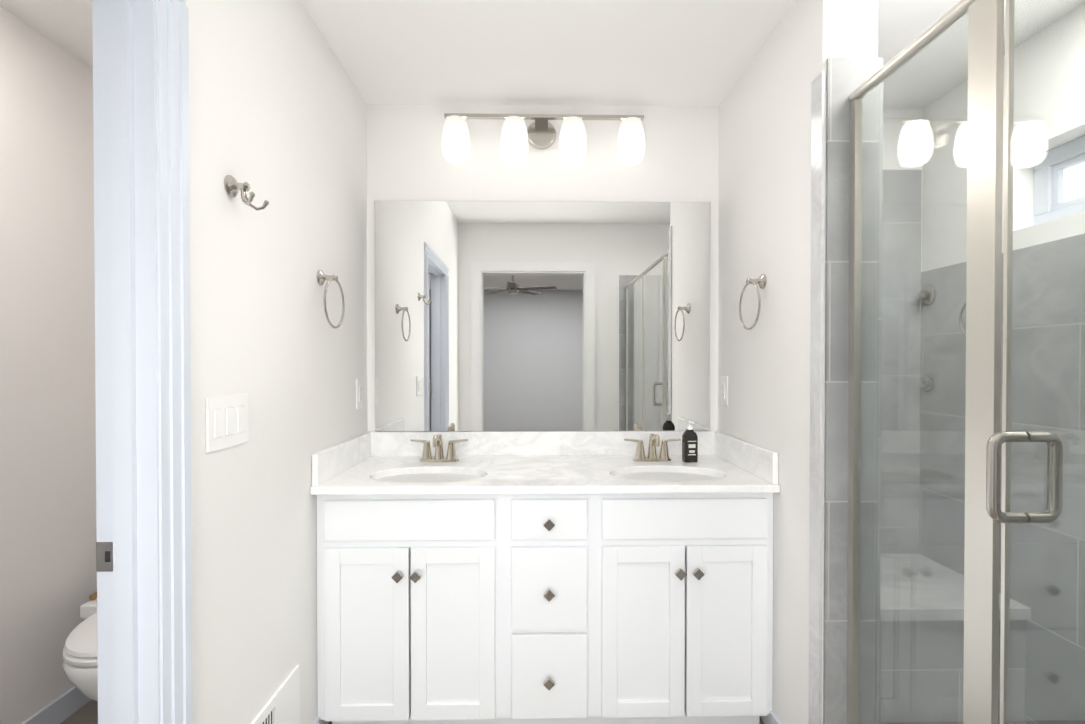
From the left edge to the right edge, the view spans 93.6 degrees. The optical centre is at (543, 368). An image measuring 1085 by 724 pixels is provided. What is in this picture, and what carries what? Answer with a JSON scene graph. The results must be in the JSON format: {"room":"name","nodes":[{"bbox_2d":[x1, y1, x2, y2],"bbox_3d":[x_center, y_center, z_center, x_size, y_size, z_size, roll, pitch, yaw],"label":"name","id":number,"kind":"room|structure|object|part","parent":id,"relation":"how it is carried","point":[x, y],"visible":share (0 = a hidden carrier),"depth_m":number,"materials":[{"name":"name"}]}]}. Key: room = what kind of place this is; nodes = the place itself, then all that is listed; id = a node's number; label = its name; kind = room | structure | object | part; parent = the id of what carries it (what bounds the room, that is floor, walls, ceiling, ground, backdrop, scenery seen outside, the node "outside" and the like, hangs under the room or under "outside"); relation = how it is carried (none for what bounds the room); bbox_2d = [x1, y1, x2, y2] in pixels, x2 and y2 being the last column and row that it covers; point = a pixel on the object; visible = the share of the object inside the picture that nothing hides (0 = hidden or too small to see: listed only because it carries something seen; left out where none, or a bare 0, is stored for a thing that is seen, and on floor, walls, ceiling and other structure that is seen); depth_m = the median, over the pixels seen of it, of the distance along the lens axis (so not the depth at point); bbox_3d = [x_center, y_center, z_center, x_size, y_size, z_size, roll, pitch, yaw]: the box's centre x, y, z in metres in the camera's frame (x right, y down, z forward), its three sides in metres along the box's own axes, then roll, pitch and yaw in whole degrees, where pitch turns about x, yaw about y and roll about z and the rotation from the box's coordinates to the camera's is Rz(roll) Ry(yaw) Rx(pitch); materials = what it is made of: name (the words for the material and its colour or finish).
{"room":"bathroom","nodes":[
{"label":"bathroom","id":0,"kind":"room"},
{"bbox_2d":[0,6,96,723],"bbox_3d":[-1.789,-0.078,0.817,0.120,2.720,2.849,0,1,-1],"label":"wall","id":1,"kind":"structure","parent":0,"point":[48,572],"depth_m":1.78,"materials":[{"name":"white paint"}]},
{"bbox_2d":[21,686,91,723],"bbox_3d":[-1.729,1.234,1.174,0.012,0.090,2.159,0,1,-1],"label":"baseboard","id":2,"kind":"structure","parent":1,"relation":"attached to","point":[65,706],"depth_m":1.83,"materials":[{"name":"white paint"}]},
{"bbox_2d":[186,0,367,723],"bbox_3d":[-0.827,-0.085,1.635,0.114,2.720,1.247,0,1,-1],"label":"wall","id":3,"kind":"structure","parent":0,"point":[277,112],"depth_m":1.41,"materials":[{"name":"white paint"}]},
{"bbox_2d":[206,393,248,452],"bbox_3d":[-0.757,0.126,1.228,0.010,0.125,0.164,0,1,-1],"label":"switch plate","id":4,"kind":"object","parent":3,"relation":"attached to","point":[227,421],"visible":1,"depth_m":1.21,"materials":[{"name":"white plastic"}]},
{"bbox_2d":[224,175,268,210],"bbox_3d":[-0.724,-0.431,1.241,0.077,0.078,0.074,0,1,-1],"label":"robe hook","id":5,"kind":"object","parent":3,"relation":"attached to","point":[232,186],"visible":1,"depth_m":1.23,"materials":[{"name":"silver metal"}]},
{"bbox_2d":[251,665,299,723],"bbox_3d":[-0.760,1.054,1.366,0.008,0.257,0.450,0,1,-1],"label":"air vent","id":6,"kind":"object","parent":3,"relation":"in","point":[282,706],"visible":1,"depth_m":1.50,"materials":[{"name":"white plastic"}]},
{"bbox_2d":[313,717,319,723],"bbox_3d":[-0.759,1.232,1.412,0.012,0.090,0.645,0,1,-1],"label":"baseboard","id":7,"kind":"structure","parent":3,"relation":"attached to","point":[317,721],"depth_m":1.72,"materials":[{"name":"white paint"}]},
{"bbox_2d":[317,270,344,328],"bbox_3d":[-0.742,-0.240,1.760,0.060,0.202,0.174,0,1,-1],"label":"towel ring","id":8,"kind":"object","parent":3,"relation":"attached to","point":[322,277],"visible":1,"depth_m":1.75,"materials":[{"name":"silver metal"}]},
{"bbox_2d":[312,432,369,486],"bbox_3d":[-0.763,0.333,1.966,0.020,0.106,0.553,0,1,-1],"label":"backsplash","id":9,"kind":"structure","parent":3,"relation":"attached to","point":[329,462],"depth_m":1.87,"materials":[{"name":"white stone"}]},
{"bbox_2d":[356,379,362,408],"bbox_3d":[-0.774,0.105,2.150,0.010,0.125,0.072,0,1,-1],"label":"electrical outlet plate","id":10,"kind":"object","parent":3,"relation":"attached to","point":[359,393],"visible":1,"depth_m":2.13,"materials":[{"name":"white plastic"}]},
{"bbox_2d":[60,700,763,723],"bbox_3d":[0.055,1.329,-1.142,6.400,0.060,7.900,0,1,-1],"label":"floor","id":11,"kind":"structure","parent":0,"point":[87,713],"depth_m":1.87,"materials":[{"name":"tile"}]},
{"bbox_2d":[62,592,97,700],"bbox_3d":[-1.386,0.885,1.878,0.500,0.774,0.756,0,1,-1],"label":"toilet","id":12,"kind":"object","parent":11,"relation":"on","point":[80,665],"visible":0.21,"depth_m":1.53,"materials":[{"name":"white ceramic"}]},
{"bbox_3d":[-1.359,0.872,1.783,0.384,0.021,0.556,0,1,-1],"label":"seat","id":13,"kind":"part","parent":12,"relation":"part of","materials":[{"name":"white plastic"}]},
{"bbox_3d":[-1.359,0.857,1.786,0.380,0.048,0.554,0,1,-1],"label":"lid","id":14,"kind":"part","parent":12,"relation":"part of","materials":[{"name":"white plastic"}]},
{"bbox_2d":[311,487,779,723],"bbox_3d":[0.007,0.841,1.987,1.560,0.857,0.583,0,1,-1],"label":"bathroom vanity","id":15,"kind":"object","parent":11,"relation":"on","point":[544,577],"depth_m":1.73,"materials":[{"name":"white wood"}]},
{"bbox_2d":[310,455,779,490],"bbox_3d":[0.007,0.399,1.984,1.560,0.026,0.584,0,1,-1],"label":"countertop","id":16,"kind":"structure","parent":15,"relation":"on","point":[499,472],"depth_m":1.89,"materials":[{"name":"white stone"}]},
{"bbox_2d":[370,471,481,482],"bbox_3d":[-0.421,0.479,1.877,0.449,0.155,0.301,0,1,-1],"label":"sink","id":17,"kind":"object","parent":16,"relation":"in","point":[385,474],"depth_m":1.97,"materials":[{"name":"white ceramic"}]},
{"bbox_2d":[410,431,469,462],"bbox_3d":[-0.435,0.326,2.090,0.239,0.119,0.134,0,1,-1],"label":"faucet","id":18,"kind":"object","parent":16,"relation":"on","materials":[{"name":"silver metal"}]},
{"bbox_2d":[622,431,681,458],"bbox_3d":[0.458,0.326,2.107,0.239,0.119,0.134,0,1,-1],"label":"faucet","id":19,"kind":"object","parent":16,"relation":"on","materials":[{"name":"metal"}]},
{"bbox_2d":[610,467,721,478],"bbox_3d":[0.459,0.478,1.894,0.449,0.155,0.301,0,1,-1],"label":"sink","id":20,"kind":"object","parent":16,"relation":"in","point":[622,472],"depth_m":1.99,"materials":[{"name":"white ceramic"}]},
{"bbox_2d":[682,421,697,462],"bbox_3d":[0.607,0.301,2.111,0.058,0.168,0.053,0,1,-1],"label":"soap bottle","id":21,"kind":"object","parent":16,"relation":"on","point":[689,445],"visible":1,"depth_m":2.10,"materials":[{"name":"black plastic"}]},
{"bbox_2d":[879,620,1025,723],"bbox_3d":[1.329,1.074,2.049,0.746,0.395,0.499,0,1,-1],"label":"bench","id":22,"kind":"object","parent":11,"relation":"on","point":[945,667],"depth_m":1.80,"materials":[{"name":"grey tile"}]},
{"bbox_2d":[880,554,1030,620],"bbox_3d":[1.329,0.857,2.037,0.746,0.039,0.519,0,1,-1],"label":"bench","id":23,"kind":"object","parent":22,"relation":"on","point":[945,576],"depth_m":1.91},
{"bbox_2d":[919,722,1026,723],"bbox_3d":[1.327,1.273,0.696,0.801,0.020,2.210,0,1,-1],"label":"pan","id":24,"kind":"object","parent":11,"relation":"on","point":[962,723],"depth_m":1.80,"materials":[{"name":"tile"}]},
{"bbox_3d":[0.899,1.235,0.520,0.100,0.100,1.895,0,1,-1],"label":"tile curb","id":25,"kind":"object","parent":11,"relation":"on","visible":0},
{"bbox_2d":[847,0,1084,723],"bbox_3d":[0.899,0.204,0.517,0.136,1.959,1.882,0,1,-1],"label":"shower door","id":26,"kind":"structure","parent":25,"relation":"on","point":[986,438],"depth_m":1.03,"materials":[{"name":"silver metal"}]},
{"bbox_3d":[0.891,0.201,0.945,0.136,0.170,0.020,0,1,-1],"label":"handle","id":27,"kind":"part","parent":26,"relation":"part of","materials":[{"name":"silver metal"}]},
{"bbox_2d":[0,0,1084,108],"bbox_3d":[-0.001,-1.193,1.885,3.900,0.050,1.500,0,1,-1],"label":"ceiling","id":28,"kind":"structure","parent":0,"point":[684,53],"depth_m":1.83,"materials":[{"name":"white paint"}]},
{"bbox_2d":[367,104,922,431],"bbox_3d":[-0.009,-0.091,2.334,3.900,2.720,0.120,0,1,-1],"label":"wall","id":29,"kind":"structure","parent":0,"point":[407,161],"depth_m":2.27,"materials":[{"name":"white paint"}]},
{"bbox_2d":[370,431,713,454],"bbox_3d":[0.002,0.331,2.266,1.560,0.106,0.019,0,1,-1],"label":"backsplash","id":30,"kind":"structure","parent":29,"relation":"attached to","point":[481,442],"depth_m":2.26,"materials":[{"name":"white stone"}]},
{"bbox_2d":[375,200,709,430],"bbox_3d":[-0.001,-0.233,2.269,1.489,1.019,0.006,0,1,-1],"label":"mirror","id":31,"kind":"object","parent":29,"relation":"attached to","point":[534,316],"visible":1,"depth_m":2.27,"materials":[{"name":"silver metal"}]},
{"bbox_2d":[442,113,644,164],"bbox_3d":[0.001,-0.988,2.192,0.868,0.212,0.147,0,1,-1],"label":"sconce","id":32,"kind":"object","parent":29,"relation":"attached to","point":[517,136],"visible":1,"depth_m":2.14,"materials":[{"name":"white glass"}]},
{"bbox_2d":[880,170,921,553],"bbox_3d":[1.325,0.188,2.296,0.746,2.162,0.010,0,1,-1],"label":"wall tile","id":33,"kind":"structure","parent":29,"relation":"attached to","point":[910,414],"depth_m":2.29,"materials":[{"name":"grey tile"}]},
{"bbox_2d":[718,0,877,723],"bbox_3d":[0.870,-0.087,1.878,0.158,2.720,0.824,0,1,-1],"label":"wall","id":34,"kind":"structure","parent":0,"point":[764,221],"depth_m":1.70,"materials":[{"name":"white paint"}]},
{"bbox_2d":[721,376,727,405],"bbox_3d":[0.780,0.095,2.206,0.010,0.125,0.072,0,1,-1],"label":"electrical outlet plate","id":35,"kind":"object","parent":34,"relation":"attached to","point":[724,390],"visible":1,"depth_m":2.19,"materials":[{"name":"white plastic"}]},
{"bbox_2d":[714,431,777,482],"bbox_3d":[0.777,0.333,1.994,0.020,0.106,0.553,0,1,-1],"label":"backsplash","id":36,"kind":"structure","parent":34,"relation":"attached to","point":[760,461],"depth_m":1.92,"materials":[{"name":"white stone"}]},
{"bbox_2d":[739,274,766,329],"bbox_3d":[0.762,-0.241,1.838,0.060,0.202,0.174,0,1,-1],"label":"towel ring","id":37,"kind":"object","parent":34,"relation":"attached to","point":[761,281],"visible":1,"depth_m":1.83,"materials":[{"name":"silver metal"}]},
{"bbox_2d":[769,711,781,723],"bbox_3d":[0.790,1.230,1.620,0.012,0.090,0.287,0,1,-1],"label":"baseboard","id":38,"kind":"structure","parent":34,"relation":"attached to","point":[773,718],"depth_m":1.74,"materials":[{"name":"white paint"}]},
{"bbox_2d":[809,72,824,723],"bbox_3d":[0.794,0.216,1.485,0.008,2.120,0.055,0,1,-1],"label":"trim","id":39,"kind":"structure","parent":34,"relation":"attached to","point":[816,382],"depth_m":1.48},
{"bbox_2d":[823,57,879,723],"bbox_3d":[0.883,0.195,1.464,0.148,2.162,0.010,0,1,-1],"label":"wall tiles","id":40,"kind":"structure","parent":34,"relation":"attached to","point":[846,77],"depth_m":1.46,"materials":[{"name":"grey tile"}]},
{"bbox_2d":[876,58,882,723],"bbox_3d":[0.954,0.192,1.877,0.010,2.162,0.834,0,1,-1],"label":"wall tile","id":41,"kind":"structure","parent":34,"relation":"attached to","point":[879,401],"depth_m":1.46,"materials":[{"name":"grey tile"}]},
{"bbox_2d":[922,3,1084,271],"bbox_3d":[1.802,-0.079,0.943,0.140,2.720,2.729,0,1,-1],"label":"wall","id":42,"kind":"structure","parent":0,"point":[1030,112],"depth_m":1.85,"materials":[{"name":"white paint"}]},
{"bbox_2d":[919,233,1084,723],"bbox_3d":[1.728,0.429,0.946,0.010,1.703,2.729,0,1,-1],"label":"wall tile","id":43,"kind":"structure","parent":42,"relation":"attached to","point":[1023,478],"depth_m":1.77,"materials":[{"name":"grey tile"}]},
{"bbox_2d":[919,377,932,390],"bbox_3d":[1.679,0.065,2.211,0.041,0.057,0.073,0,1,-1],"label":"shower valve","id":44,"kind":"object","parent":43,"relation":"attached to","point":[930,385],"depth_m":2.24,"materials":[{"name":"silver metal"}]},
{"bbox_2d":[918,285,935,311],"bbox_3d":[1.679,-0.306,2.206,0.041,0.110,0.096,0,1,-1],"label":"shower valve","id":45,"kind":"object","parent":43,"relation":"attached to","point":[920,295],"depth_m":2.24,"materials":[{"name":"silver metal"}]},
{"bbox_2d":[959,302,965,335],"bbox_3d":[1.674,-0.209,1.938,0.060,0.202,0.174,0,1,-1],"label":"towel ring","id":46,"kind":"object","parent":43,"relation":"attached to","point":[960,320],"depth_m":2.01,"materials":[{"name":"silver metal"}]},
{"bbox_2d":[1034,136,1084,224],"bbox_3d":[1.837,-0.638,1.374,0.054,0.276,0.999,0,1,-1],"label":"window","id":47,"kind":"structure","parent":42,"relation":"in","point":[1041,175],"depth_m":1.79,"materials":[{"name":"white glass"}]},
{"bbox_3d":[1.841,-0.638,1.374,0.038,0.166,0.889,0,1,-1],"label":"window frame sash","id":48,"kind":"part","parent":47,"relation":"part of","materials":[{"name":"white plastic"}]},
{"bbox_3d":[-0.808,-1.104,0.623,0.114,0.664,0.760,0,1,-1],"label":"wall","id":49,"kind":"structure","parent":0,"visible":0},
{"bbox_2d":[96,542,112,571],"bbox_3d":[-0.853,0.367,0.997,0.041,0.058,0.002,0,1,-1],"label":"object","id":50,"kind":"structure","parent":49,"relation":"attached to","point":[102,565],"depth_m":1.00,"materials":[{"name":"silver metal"}]},
{"bbox_2d":[105,551,109,561],"bbox_3d":[-0.852,0.367,0.996,0.010,0.021,0.001,0,1,-1],"label":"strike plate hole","id":51,"kind":"structure","parent":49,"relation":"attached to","point":[107,556],"depth_m":0.99,"materials":[{"name":"grey"}]},
{"bbox_2d":[92,0,192,723],"bbox_3d":[-0.808,0.229,0.635,0.151,2.110,0.890,0,1,-1],"label":"trim","id":52,"kind":"structure","parent":49,"relation":"attached to","point":[142,303],"depth_m":1.00,"materials":[{"name":"white paint"}]}
]}

